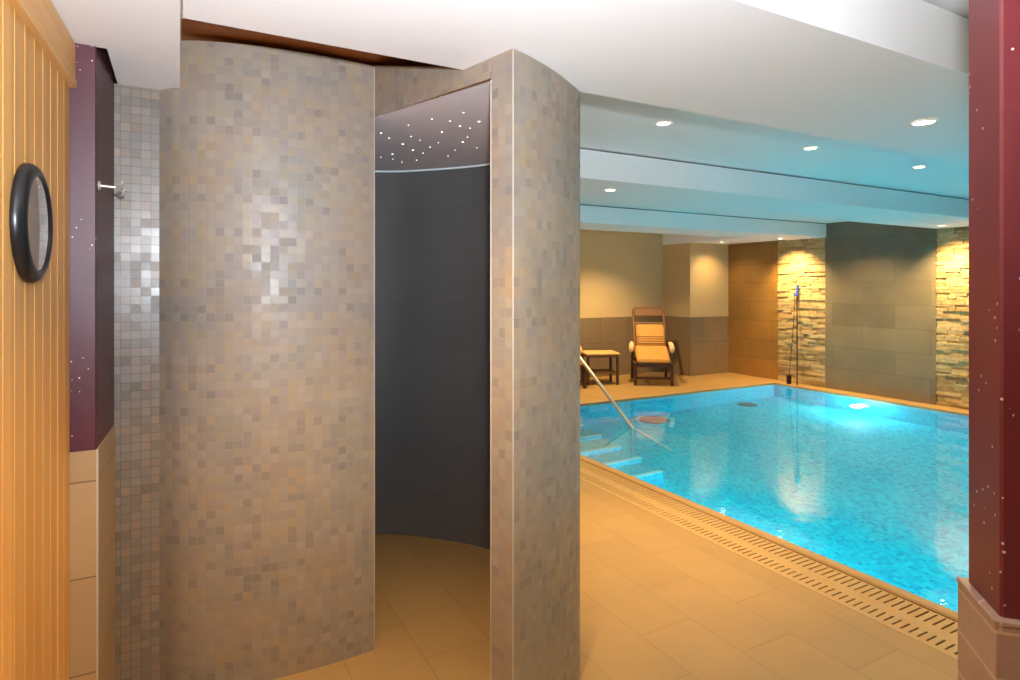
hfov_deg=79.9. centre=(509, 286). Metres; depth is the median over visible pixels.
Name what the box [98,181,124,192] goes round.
robe hook
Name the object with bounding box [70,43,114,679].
wall
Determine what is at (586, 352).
cushion
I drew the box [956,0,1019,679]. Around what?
column
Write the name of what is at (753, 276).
wall
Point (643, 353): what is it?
seat cushion
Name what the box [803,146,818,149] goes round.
recessed light
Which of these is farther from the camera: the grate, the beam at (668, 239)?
the beam at (668, 239)
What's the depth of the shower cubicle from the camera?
2.47 m
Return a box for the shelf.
[591,369,615,373]
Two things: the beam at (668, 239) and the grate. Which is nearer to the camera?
the grate
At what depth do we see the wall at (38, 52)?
1.58 m
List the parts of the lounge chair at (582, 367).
leg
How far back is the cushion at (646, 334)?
10.36 m
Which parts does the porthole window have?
glass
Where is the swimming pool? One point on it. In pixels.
(874, 492)
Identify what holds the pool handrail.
on the swimming pool
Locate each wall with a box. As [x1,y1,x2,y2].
[0,0,76,679]
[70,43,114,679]
[114,83,158,679]
[580,229,727,317]
[728,226,967,379]
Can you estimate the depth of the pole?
10.03 m
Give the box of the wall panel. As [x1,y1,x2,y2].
[825,221,936,404]
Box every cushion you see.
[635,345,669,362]
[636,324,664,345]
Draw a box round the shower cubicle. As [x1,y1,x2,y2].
[159,41,579,679]
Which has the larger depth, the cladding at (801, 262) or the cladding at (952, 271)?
the cladding at (801, 262)
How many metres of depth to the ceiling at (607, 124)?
4.51 m
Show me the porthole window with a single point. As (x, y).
(30, 209)
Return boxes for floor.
[273,371,968,679]
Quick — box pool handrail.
[580,356,633,427]
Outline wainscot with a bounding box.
[580,316,728,377]
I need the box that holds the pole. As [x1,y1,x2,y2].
[786,285,798,384]
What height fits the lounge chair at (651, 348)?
1.251 m
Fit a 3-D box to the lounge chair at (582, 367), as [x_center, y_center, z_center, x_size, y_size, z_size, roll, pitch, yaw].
[0.762,0.981,10.000,0.754,1.251,1.072,0,0,-16]
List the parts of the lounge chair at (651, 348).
leg, leg, panel, frame, seat frame, leg, leg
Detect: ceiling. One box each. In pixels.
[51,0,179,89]
[114,0,968,233]
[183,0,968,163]
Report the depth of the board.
2.49 m
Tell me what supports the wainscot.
attached to the wall at (620, 272)
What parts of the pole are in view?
cord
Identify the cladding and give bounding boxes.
[777,237,824,386]
[936,226,968,409]
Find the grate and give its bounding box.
[580,460,957,659]
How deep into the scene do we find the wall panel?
8.88 m
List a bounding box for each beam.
[580,148,968,228]
[580,204,825,239]
[663,234,778,244]
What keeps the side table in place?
on the floor
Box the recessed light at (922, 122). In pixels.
[909,119,938,125]
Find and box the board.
[181,18,460,69]
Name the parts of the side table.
leg, leg, leg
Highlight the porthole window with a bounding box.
[9,162,52,282]
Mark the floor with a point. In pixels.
(660, 600)
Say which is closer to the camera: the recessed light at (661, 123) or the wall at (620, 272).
the recessed light at (661, 123)
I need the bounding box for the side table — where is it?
[581,354,618,384]
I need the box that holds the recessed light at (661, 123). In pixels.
[655,121,671,125]
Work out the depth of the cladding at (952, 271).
8.08 m
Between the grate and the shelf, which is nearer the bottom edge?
the grate
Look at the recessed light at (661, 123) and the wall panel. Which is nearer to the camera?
the recessed light at (661, 123)
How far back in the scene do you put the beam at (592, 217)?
8.44 m
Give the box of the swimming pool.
[580,382,968,622]
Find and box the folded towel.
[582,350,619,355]
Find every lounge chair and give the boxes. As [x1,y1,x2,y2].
[580,346,586,388]
[629,307,674,385]

